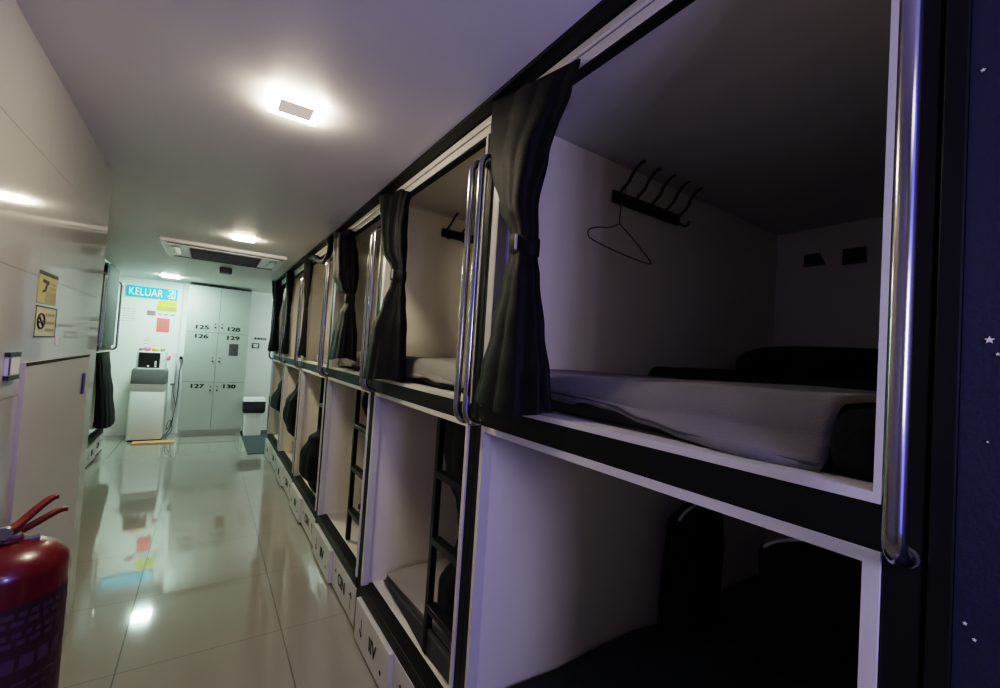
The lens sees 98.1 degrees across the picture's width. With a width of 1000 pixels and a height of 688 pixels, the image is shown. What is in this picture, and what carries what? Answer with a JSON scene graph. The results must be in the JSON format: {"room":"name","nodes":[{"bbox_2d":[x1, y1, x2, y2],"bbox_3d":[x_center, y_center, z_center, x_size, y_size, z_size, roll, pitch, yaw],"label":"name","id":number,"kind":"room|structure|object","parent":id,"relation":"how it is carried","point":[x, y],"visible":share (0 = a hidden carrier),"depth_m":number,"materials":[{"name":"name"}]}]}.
{"room":"dormitory","nodes":[
{"label":"dormitory","id":0,"kind":"room"},
{"bbox_2d":[0,0,112,644],"bbox_3d":[-0.910,0.298,0.320,0.120,2.435,4.740,5,-2,-34],"label":"wall","id":1,"kind":"structure","parent":0,"point":[56,179],"depth_m":1.45,"materials":[{"name":"paint"}]},
{"bbox_2d":[2,352,21,380],"bbox_3d":[-1.482,0.067,1.318,0.012,0.084,0.092,5,-2,-34],"label":"switch","id":2,"kind":"object","parent":1,"relation":"attached to","point":[12,359],"visible":1,"depth_m":1.30,"materials":[{"name":"white plastic"}]},
{"bbox_2d":[0,494,69,687],"bbox_3d":[-1.094,0.710,0.895,0.273,0.734,0.208,5,-2,-34],"label":"fire extinguisher","id":3,"kind":"object","parent":1,"relation":"attached to","point":[34,568],"visible":1,"depth_m":0.90,"materials":[{"name":"red metal"}]},
{"bbox_2d":[0,586,67,651],"bbox_3d":[-0.969,0.574,0.916,0.026,0.067,0.135,4,-2,0],"label":"print","id":4,"kind":"object","parent":3,"relation":"on","point":[24,626],"depth_m":0.89},
{"bbox_2d":[10,653,60,687],"bbox_3d":[-0.999,0.713,0.880,0.051,0.066,0.177,3,-2,26],"label":"print","id":5,"kind":"object","parent":3,"relation":"attached to","point":[46,674],"depth_m":0.92},
{"bbox_2d":[32,305,56,336],"bbox_3d":[-1.641,-0.079,1.569,0.008,0.110,0.245,5,-2,-34],"label":"sticker","id":6,"kind":"object","parent":1,"relation":"attached to","point":[44,322],"visible":1,"depth_m":1.55,"materials":[{"name":"yellow paper"}]},
{"bbox_2d":[5,354,89,642],"bbox_3d":[-1.841,0.763,1.766,0.021,1.417,0.930,5,-2,-34],"label":"door","id":7,"kind":"structure","parent":1,"relation":"in","point":[52,392],"depth_m":1.69,"materials":[{"name":"white wood"}]},
{"bbox_2d":[36,269,58,305],"bbox_3d":[-1.630,-0.200,1.565,0.004,0.112,0.210,5,-2,-34],"label":"sticker","id":8,"kind":"object","parent":1,"relation":"attached to","point":[47,282],"visible":1,"depth_m":1.55,"materials":[{"name":"yellow paper"}]},
{"bbox_2d":[55,337,60,344],"bbox_3d":[-1.745,-0.011,1.713,0.006,0.030,0.050,5,-2,-34],"label":"wall plate","id":9,"kind":"object","parent":1,"relation":"attached to","point":[58,339],"visible":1,"depth_m":1.71,"materials":[{"name":"white plastic"}]},
{"bbox_2d":[103,276,272,430],"bbox_3d":[-5.810,0.178,6.702,4.070,2.435,0.100,5,-2,-34],"label":"wall","id":10,"kind":"structure","parent":0,"point":[133,333],"depth_m":6.94,"materials":[{"name":"white paint"}]},
{"bbox_2d":[122,308,134,320],"bbox_3d":[-5.723,-0.453,6.690,0.167,0.198,0.003,5,-2,-34],"label":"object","id":11,"kind":"structure","parent":10,"relation":"attached to","point":[125,308],"depth_m":6.69,"materials":[{"name":"grey"}]},
{"bbox_2d":[147,310,155,315],"bbox_3d":[-5.498,-0.488,6.840,0.110,0.077,0.004,5,-2,-34],"label":"sticker","id":12,"kind":"object","parent":10,"relation":"attached to","point":[152,313],"visible":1,"depth_m":6.84,"materials":[{"name":"grey paper"}]},
{"bbox_2d":[126,285,177,300],"bbox_3d":[-5.469,-0.807,6.832,0.624,0.166,0.041,5,-2,-34],"label":"exit sign","id":13,"kind":"object","parent":10,"relation":"attached to","point":[132,290],"visible":1,"depth_m":6.82,"materials":[{"name":"teal plastic"}]},
{"bbox_2d":[156,318,169,332],"bbox_3d":[-5.378,-0.298,6.923,0.165,0.225,0.004,5,-2,-34],"label":"notice","id":14,"kind":"object","parent":10,"relation":"attached to","point":[162,325],"visible":1,"depth_m":6.92,"materials":[{"name":"pink paper"}]},
{"bbox_2d":[157,300,176,311],"bbox_3d":[-5.330,-0.604,6.950,0.256,0.168,0.005,5,-2,-34],"label":"notice","id":15,"kind":"object","parent":10,"relation":"attached to","point":[165,305],"visible":1,"depth_m":6.95,"materials":[{"name":"yellow paper"}]},
{"bbox_2d":[170,353,176,384],"bbox_3d":[-5.206,0.397,6.926,0.052,0.510,0.202,5,-2,-34],"label":"water filter","id":16,"kind":"object","parent":10,"relation":"attached to","point":[174,354],"visible":1,"depth_m":6.84,"materials":[{"name":"white plastic"}]},
{"bbox_2d":[166,353,183,433],"bbox_3d":[-5.166,0.772,6.900,0.077,1.256,0.324,4,-2,-19],"label":"power cable","id":17,"kind":"object","parent":10,"relation":"attached to","point":[181,355],"visible":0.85,"depth_m":6.99,"materials":[{"name":"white plastic"}]},
{"bbox_2d":[167,284,183,433],"bbox_3d":[-5.240,0.234,7.006,0.050,2.415,0.030,5,-2,-34],"label":"trim","id":18,"kind":"structure","parent":10,"relation":"attached to","point":[181,285],"depth_m":7.00,"materials":[{"name":"white plastic"}]},
{"bbox_2d":[103,426,266,435],"bbox_3d":[-5.854,1.358,6.619,4.070,0.070,0.012,5,-2,-34],"label":"baseboard","id":19,"kind":"structure","parent":10,"relation":"attached to","point":[123,432],"depth_m":6.66,"materials":[{"name":"white paint"}]},
{"bbox_2d":[252,343,258,347],"bbox_3d":[-4.304,0.030,7.643,0.110,0.090,0.012,5,-2,-34],"label":"light switch","id":20,"kind":"object","parent":10,"relation":"attached to","point":[254,345],"visible":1,"depth_m":7.64,"materials":[{"name":"white plastic"}]},
{"bbox_2d":[58,422,378,687],"bbox_3d":[-2.555,1.558,3.423,6.200,0.100,11.900,5,-2,-34],"label":"floor","id":21,"kind":"structure","parent":0,"point":[196,568],"depth_m":2.77,"materials":[{"name":"tile"}]},
{"bbox_2d":[96,271,106,351],"bbox_3d":[-5.102,0.140,3.876,2.100,2.430,1.118,5,-2,-34],"label":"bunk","id":22,"kind":"object","parent":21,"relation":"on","point":[104,273],"visible":0.13,"depth_m":4.89,"materials":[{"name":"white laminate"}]},
{"bbox_2d":[86,259,122,465],"bbox_3d":[-5.726,0.128,4.806,2.100,2.430,1.118,5,-2,-34],"label":"bunk","id":23,"kind":"object","parent":21,"relation":"on","point":[95,437],"visible":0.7,"depth_m":5.62,"materials":[{"name":"white laminate"}]},
{"bbox_2d":[93,351,114,428],"bbox_3d":[-4.914,0.552,5.418,0.197,0.906,0.783,5,-2,-34],"label":"curtain","id":24,"kind":"object","parent":23,"relation":"hanging from","point":[104,411],"visible":0.99,"depth_m":5.20,"materials":[{"name":"black fabric"}]},
{"bbox_2d":[102,262,119,345],"bbox_3d":[-4.919,-0.479,5.483,0.040,1.006,0.860,5,-2,-34],"label":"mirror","id":25,"kind":"object","parent":23,"relation":"hanging from","point":[113,273],"visible":0.8,"depth_m":5.40,"materials":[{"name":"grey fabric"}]},
{"bbox_2d":[125,351,175,441],"bbox_3d":[-5.239,0.772,6.574,0.539,1.315,0.470,5,-2,-34],"label":"water dispenser","id":26,"kind":"object","parent":21,"relation":"on","point":[149,379],"visible":0.99,"depth_m":6.37,"materials":[{"name":"white plastic"}]},
{"bbox_2d":[144,346,150,350],"bbox_3d":[-5.291,0.070,6.519,0.085,0.076,0.090,5,-2,-40],"label":"packet","id":27,"kind":"object","parent":26,"relation":"on","point":[146,348],"visible":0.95,"depth_m":6.49,"materials":[{"name":"pink plastic"}]},
{"bbox_2d":[131,440,174,444],"bbox_3d":[-5.026,1.426,6.292,0.485,0.022,0.160,5,-2,-34],"label":"wooden board","id":28,"kind":"object","parent":21,"relation":"on","point":[154,441],"visible":1,"depth_m":6.26,"materials":[{"name":"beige wood"}]},
{"bbox_2d":[177,283,251,436],"bbox_3d":[-4.686,0.278,7.151,0.850,2.407,0.408,5,-2,-34],"label":"tall cabinet","id":29,"kind":"object","parent":21,"relation":"on","point":[218,318],"visible":1,"depth_m":6.99,"materials":[{"name":"grey"}]},
{"bbox_2d":[240,430,267,454],"bbox_3d":[-3.597,1.545,6.998,0.945,0.010,1.804,5,-2,-34],"label":"floor mat","id":30,"kind":"object","parent":21,"relation":"on","point":[254,444],"visible":0.24,"depth_m":6.66,"materials":[{"name":"grey rubber"}]},
{"bbox_2d":[242,397,265,435],"bbox_3d":[-4.154,1.206,7.290,0.330,0.608,0.330,5,-2,-34],"label":"waste bin","id":31,"kind":"object","parent":30,"relation":"on","point":[253,408],"visible":0.93,"depth_m":7.17,"materials":[{"name":"white plastic"}]},
{"bbox_2d":[265,278,286,469],"bbox_3d":[-2.087,0.405,6.212,2.100,2.430,1.118,5,-2,-34],"label":"bunk","id":32,"kind":"object","parent":21,"relation":"on","point":[272,440],"visible":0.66,"depth_m":6.07,"materials":[{"name":"white laminate"}]},
{"bbox_2d":[270,380,281,411],"bbox_3d":[-2.860,0.795,5.614,0.172,0.896,0.734,5,-2,-36],"label":"curtain","id":33,"kind":"object","parent":32,"relation":"hanging from","point":[275,402],"visible":0.22,"depth_m":5.42,"materials":[{"name":"black fabric"}]},
{"bbox_2d":[268,280,284,351],"bbox_3d":[-3.123,-0.382,6.044,0.175,0.976,0.271,5,-2,-34],"label":"curtain","id":34,"kind":"object","parent":32,"relation":"hanging from","point":[277,289],"visible":0.97,"depth_m":6.00,"materials":[{"name":"black fabric"}]},
{"bbox_2d":[275,264,303,499],"bbox_3d":[-1.462,0.417,5.282,2.100,2.430,1.118,5,-2,-34],"label":"bunk","id":35,"kind":"object","parent":21,"relation":"on","point":[284,465],"visible":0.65,"depth_m":5.15,"materials":[{"name":"white laminate"}]},
{"bbox_2d":[281,270,294,353],"bbox_3d":[-2.499,-0.370,5.106,0.099,0.976,0.158,5,-2,-34],"label":"curtain","id":36,"kind":"object","parent":35,"relation":"hanging from","point":[290,278],"visible":0.99,"depth_m":5.10,"materials":[{"name":"black fabric"}]},
{"bbox_2d":[283,380,298,437],"bbox_3d":[-2.222,0.757,4.673,0.205,0.996,0.658,5,-2,-42],"label":"curtain","id":37,"kind":"object","parent":35,"relation":"hanging from","point":[290,408],"visible":0.28,"depth_m":4.47,"materials":[{"name":"black fabric"}]},
{"bbox_2d":[289,240,334,545],"bbox_3d":[-0.838,0.428,4.353,2.100,2.430,1.118,5,-2,-34],"label":"bunk","id":38,"kind":"object","parent":21,"relation":"on","point":[303,502],"visible":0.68,"depth_m":4.23,"materials":[{"name":"white laminate"}]},
{"bbox_2d":[299,428,320,492],"bbox_3d":[-1.600,0.979,3.714,0.189,0.536,0.504,5,-2,-34],"label":"curtain","id":39,"kind":"object","parent":38,"relation":"hanging from","point":[309,453],"visible":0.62,"depth_m":3.58,"materials":[{"name":"black fabric"}]},
{"bbox_2d":[298,239,333,357],"bbox_3d":[-1.630,-0.358,3.808,0.095,0.984,1.041,5,-2,-34],"label":"curtain","id":40,"kind":"object","parent":38,"relation":"hanging from","point":[308,260],"visible":1,"depth_m":4.16,"materials":[{"name":"black fabric"}]},
{"bbox_2d":[317,377,324,430],"bbox_3d":[-1.502,0.781,3.683,0.044,1.022,0.370,5,-2,-34],"label":"ladder","id":41,"kind":"object","parent":38,"relation":"attached to","point":[322,378],"visible":0.05,"depth_m":3.82,"materials":[{"name":"black metal"}]},
{"bbox_2d":[315,354,326,362],"bbox_3d":[-0.786,0.205,4.385,1.850,0.076,0.996,5,-2,-34],"label":"mattress","id":42,"kind":"object","parent":38,"relation":"on","point":[325,355],"visible":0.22,"depth_m":3.96,"materials":[{"name":"white fabric"}]},
{"bbox_2d":[312,204,382,626],"bbox_3d":[-0.214,0.440,3.423,2.100,2.430,1.118,5,-2,-34],"label":"bunk","id":43,"kind":"object","parent":21,"relation":"on","point":[338,558],"visible":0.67,"depth_m":3.28,"materials":[{"name":"white laminate"}]},
{"bbox_2d":[329,229,358,361],"bbox_3d":[-1.089,-0.364,3.003,0.151,0.946,0.666,5,-2,-34],"label":"curtain","id":44,"kind":"object","parent":43,"relation":"hanging from","point":[345,251],"visible":1,"depth_m":2.83,"materials":[{"name":"black fabric"}]},
{"bbox_2d":[346,366,359,370],"bbox_3d":[-0.162,0.222,3.455,1.850,0.066,0.996,5,-2,-34],"label":"mattress","id":45,"kind":"object","parent":43,"relation":"on","point":[352,367],"visible":0.06,"depth_m":3.11,"materials":[{"name":"fabric"}]},
{"bbox_2d":[338,352,360,366],"bbox_3d":[-0.526,0.148,3.209,1.078,0.138,0.983,5,-2,-34],"label":"blanket","id":46,"kind":"object","parent":45,"relation":"on","point":[342,361],"visible":0.23,"depth_m":3.07,"materials":[{"name":"white fabric"}]},
{"bbox_2d":[345,389,365,539],"bbox_3d":[-0.889,0.793,2.769,0.044,1.022,0.370,5,-2,-34],"label":"ladder","id":47,"kind":"object","parent":43,"relation":"attached to","point":[352,512],"visible":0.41,"depth_m":2.89,"materials":[{"name":"black metal"}]},
{"bbox_2d":[362,392,368,418],"bbox_3d":[-0.833,0.741,2.851,0.135,0.896,0.499,5,-2,-34],"label":"curtain","id":48,"kind":"object","parent":43,"relation":"hanging from","point":[365,397],"visible":0.06,"depth_m":2.88,"materials":[{"name":"black fabric"}]},
{"bbox_2d":[354,115,492,687],"bbox_3d":[0.411,0.452,2.493,2.100,2.430,1.118,5,-2,-34],"label":"bunk","id":49,"kind":"object","parent":21,"relation":"on","point":[399,490],"visible":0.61,"depth_m":2.38,"materials":[{"name":"white laminate"}]},
{"bbox_2d":[363,189,410,382],"bbox_3d":[-0.577,-0.319,2.237,0.176,1.016,0.515,5,-2,-34],"label":"curtain","id":50,"kind":"object","parent":49,"relation":"hanging from","point":[386,352],"visible":1,"depth_m":2.12,"materials":[{"name":"black fabric"}]},
{"bbox_2d":[383,557,450,683],"bbox_3d":[0.380,1.322,2.484,1.880,0.120,0.996,5,-2,-34],"label":"mattress","id":51,"kind":"object","parent":49,"relation":"on","point":[407,586],"visible":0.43,"depth_m":2.08,"materials":[{"name":"white fabric"}]},
{"bbox_2d":[405,378,463,391],"bbox_3d":[0.462,0.234,2.525,1.850,0.066,0.996,5,-2,-34],"label":"mattress","id":52,"kind":"object","parent":49,"relation":"on","point":[426,381],"visible":0.02,"depth_m":2.06,"materials":[{"name":"black fabric"}]},
{"bbox_2d":[405,356,465,387],"bbox_3d":[0.100,0.159,2.281,1.074,0.137,0.981,5,-2,-34],"label":"blanket","id":53,"kind":"object","parent":52,"relation":"on","point":[438,370],"visible":0.43,"depth_m":1.96,"materials":[{"name":"white fabric"}]},
{"bbox_2d":[422,417,461,653],"bbox_3d":[-0.189,0.806,1.728,0.044,1.022,0.370,5,-2,-34],"label":"ladder","id":54,"kind":"object","parent":49,"relation":"attached to","point":[432,610],"visible":0.44,"depth_m":1.85,"materials":[{"name":"black metal"}]},
{"bbox_2d":[437,420,465,620],"bbox_3d":[-0.154,0.755,1.890,0.143,0.896,0.509,5,-2,-36],"label":"curtain","id":55,"kind":"object","parent":49,"relation":"hanging from","point":[454,442],"visible":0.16,"depth_m":1.86,"materials":[{"name":"black fabric"}]},
{"bbox_2d":[441,213,473,243],"bbox_3d":[-0.115,-0.700,2.692,0.500,0.193,0.100,5,-2,-34],"label":"coat rack","id":56,"kind":"object","parent":49,"relation":"attached to","point":[449,234],"visible":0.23,"depth_m":2.62,"materials":[{"name":"black metal"}]},
{"bbox_2d":[460,0,946,687],"bbox_3d":[1.035,0.464,1.564,2.100,2.430,1.118,5,-2,-34],"label":"bunk","id":57,"kind":"object","parent":21,"relation":"on","point":[804,127],"visible":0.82,"depth_m":1.49,"materials":[{"name":"white laminate"}]},
{"bbox_2d":[474,59,580,416],"bbox_3d":[0.059,-0.307,1.299,0.137,1.015,0.415,5,-2,-34],"label":"curtain","id":58,"kind":"object","parent":57,"relation":"hanging from","point":[514,380],"visible":1,"depth_m":1.24,"materials":[{"name":"black fabric"}]},
{"bbox_2d":[612,160,702,227],"bbox_3d":[0.696,-0.643,1.888,0.500,0.193,0.100,5,-2,-34],"label":"coat rack","id":59,"kind":"object","parent":57,"relation":"attached to","point":[628,201],"visible":0.99,"depth_m":1.88,"materials":[{"name":"black metal"}]},
{"bbox_2d":[587,186,650,264],"bbox_3d":[0.495,-0.494,1.750,0.385,0.288,0.004,5,-2,-34],"label":"hanger","id":60,"kind":"object","parent":59,"relation":"hanging from","point":[622,186],"visible":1,"depth_m":1.74,"materials":[{"name":"black metal"}]},
{"bbox_2d":[656,503,723,631],"bbox_3d":[0.882,1.004,1.971,0.444,0.627,0.146,5,-2,-34],"label":"backpack","id":61,"kind":"object","parent":57,"relation":"hanging from","point":[693,555],"visible":0.88,"depth_m":1.89,"materials":[{"name":"fabric"}]},
{"bbox_2d":[552,400,875,468],"bbox_3d":[1.098,0.239,1.603,1.825,0.081,0.996,5,-2,-34],"label":"mattress","id":62,"kind":"object","parent":57,"relation":"on","point":[580,409],"visible":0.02,"depth_m":1.20,"materials":[{"name":"fabric"}]},
{"bbox_2d":[550,369,876,472],"bbox_3d":[0.631,0.170,1.337,0.944,0.129,0.932,5,-2,-34],"label":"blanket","id":63,"kind":"object","parent":62,"relation":"on","point":[788,425],"visible":0.84,"depth_m":0.87,"materials":[{"name":"white fabric"}]},
{"bbox_2d":[648,366,876,405],"bbox_3d":[1.370,0.183,1.803,1.101,0.103,0.973,5,-2,-34],"label":"blanket","id":64,"kind":"object","parent":62,"relation":"on","point":[686,373],"visible":0.34,"depth_m":1.56,"materials":[{"name":"fabric"}]},
{"bbox_2d":[735,346,877,379],"bbox_3d":[1.571,0.125,1.996,0.420,0.228,0.860,5,-2,-34],"label":"pillow","id":65,"kind":"object","parent":62,"relation":"on","point":[844,362],"visible":0.34,"depth_m":1.93,"materials":[{"name":"fabric"}]},
{"bbox_2d":[830,408,875,481],"bbox_3d":[0.602,0.162,0.710,0.150,0.112,0.070,5,-2,-34],"label":"cushion","id":66,"kind":"object","parent":62,"relation":"on","point":[852,443],"visible":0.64,"depth_m":0.67,"materials":[{"name":"fabric"}]},
{"bbox_2d":[755,537,861,687],"bbox_3d":[1.215,1.036,1.639,0.460,0.627,0.147,3,-2,15],"label":"jacket","id":67,"kind":"object","parent":57,"relation":"hanging from","point":[810,594],"visible":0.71,"depth_m":1.60,"materials":[{"name":"fabric"}]},
{"bbox_2d":[804,253,825,266],"bbox_3d":[1.760,-0.471,2.426,0.006,0.070,0.105,5,-2,-34],"label":"vent patch","id":68,"kind":"object","parent":57,"relation":"attached to","point":[815,259],"visible":1,"depth_m":2.43,"materials":[{"name":"black plastic"}]},
{"bbox_2d":[842,246,866,264],"bbox_3d":[1.861,-0.463,2.277,0.006,0.084,0.105,5,-2,-34],"label":"vent patch","id":69,"kind":"object","parent":57,"relation":"attached to","point":[856,255],"visible":1,"depth_m":2.27,"materials":[{"name":"black plastic"}]},
{"bbox_3d":[1.036,1.361,1.575,1.800,0.069,0.970,5,-2,-34],"label":"mattress","id":70,"kind":"object","parent":57,"relation":"on","visible":0},
{"bbox_2d":[509,575,815,687],"bbox_3d":[1.002,1.298,1.556,1.829,0.183,0.994,5,-2,-34],"label":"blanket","id":71,"kind":"object","parent":70,"relation":"on","point":[721,654],"visible":0.44,"depth_m":1.65,"materials":[{"name":"black fabric"}]},
{"bbox_2d":[924,0,999,687],"bbox_3d":[0.926,0.414,-0.004,0.034,2.420,1.352,5,-2,-34],"label":"panel","id":72,"kind":"object","parent":21,"relation":"on","point":[962,634],"visible":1,"depth_m":0.54,"materials":[{"name":"blue fabric"}]},
{"bbox_2d":[963,68,998,641],"bbox_3d":[0.889,0.378,0.026,0.001,2.091,1.196,5,-2,-34],"label":"print","id":73,"kind":"object","parent":72,"relation":"attached to","point":[981,89],"depth_m":0.53,"materials":[{"name":"blue"}]},
{"bbox_2d":[269,351,273,395],"bbox_3d":[-3.836,0.380,9.174,1.980,2.435,0.100,5,-2,-34],"label":"wall","id":74,"kind":"structure","parent":0,"point":[273,351],"depth_m":8.64,"materials":[{"name":"white paint"}]},
{"bbox_2d":[267,396,269,421],"bbox_3d":[-3.896,1.343,9.062,1.890,0.500,0.040,5,-2,-34],"label":"baseboard","id":75,"kind":"structure","parent":74,"relation":"attached to","point":[269,396],"depth_m":8.58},
{"bbox_2d":[15,0,600,293],"bbox_3d":[-2.393,-0.971,3.500,6.200,0.100,11.900,5,-2,-34],"label":"ceiling","id":76,"kind":"structure","parent":0,"point":[174,95],"depth_m":1.53,"materials":[{"name":"paint"}]},
{"bbox_2d":[161,274,179,278],"bbox_3d":[-4.790,-0.981,6.311,0.200,0.013,0.200,5,-2,-34],"label":"recessed light","id":77,"kind":"object","parent":76,"relation":"in","point":[163,275],"visible":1,"depth_m":6.27,"materials":[{"name":"white plastic"}]},
{"bbox_2d":[159,236,286,270],"bbox_3d":[-2.809,-0.893,4.450,1.020,0.048,0.900,5,-2,-34],"label":"air conditioner","id":78,"kind":"object","parent":76,"relation":"attached to","point":[174,247],"visible":1,"depth_m":4.28,"materials":[{"name":"white plastic"}]},
{"bbox_2d":[189,248,261,266],"bbox_3d":[-2.811,-0.876,4.450,0.600,0.013,0.520,5,-2,-34],"label":"grille","id":79,"kind":"object","parent":78,"relation":"attached to","point":[193,252],"depth_m":4.39,"materials":[{"name":"black plastic"}]},
{"bbox_2d":[219,267,231,274],"bbox_3d":[-3.351,-0.892,5.300,0.130,0.069,0.126,5,-2,-34],"label":"ceiling sensor","id":80,"kind":"object","parent":76,"relation":"attached to","point":[222,270],"visible":1,"depth_m":5.26,"materials":[{"name":"grey plastic"}]},
{"bbox_2d":[233,234,254,242],"bbox_3d":[-2.174,-0.894,3.685,0.160,0.011,0.160,5,-2,-34],"label":"recessed light","id":81,"kind":"object","parent":76,"relation":"in","point":[236,237],"visible":1,"depth_m":3.66,"materials":[{"name":"beige plastic"}]},
{"bbox_2d":[268,86,324,125],"bbox_3d":[-0.746,-0.863,1.588,0.170,0.018,0.170,5,-2,-34],"label":"recessed light","id":82,"kind":"object","parent":76,"relation":"in","point":[282,102],"visible":1,"depth_m":1.56,"materials":[{"name":"beige plastic"}]},
{"bbox_2d":[276,0,636,280],"bbox_3d":[-0.820,-0.838,2.677,0.055,0.014,8.376,5,-2,-34],"label":"trim","id":83,"kind":"structure","parent":76,"relation":"attached to","point":[605,11],"depth_m":1.38,"materials":[{"name":"black metal"}]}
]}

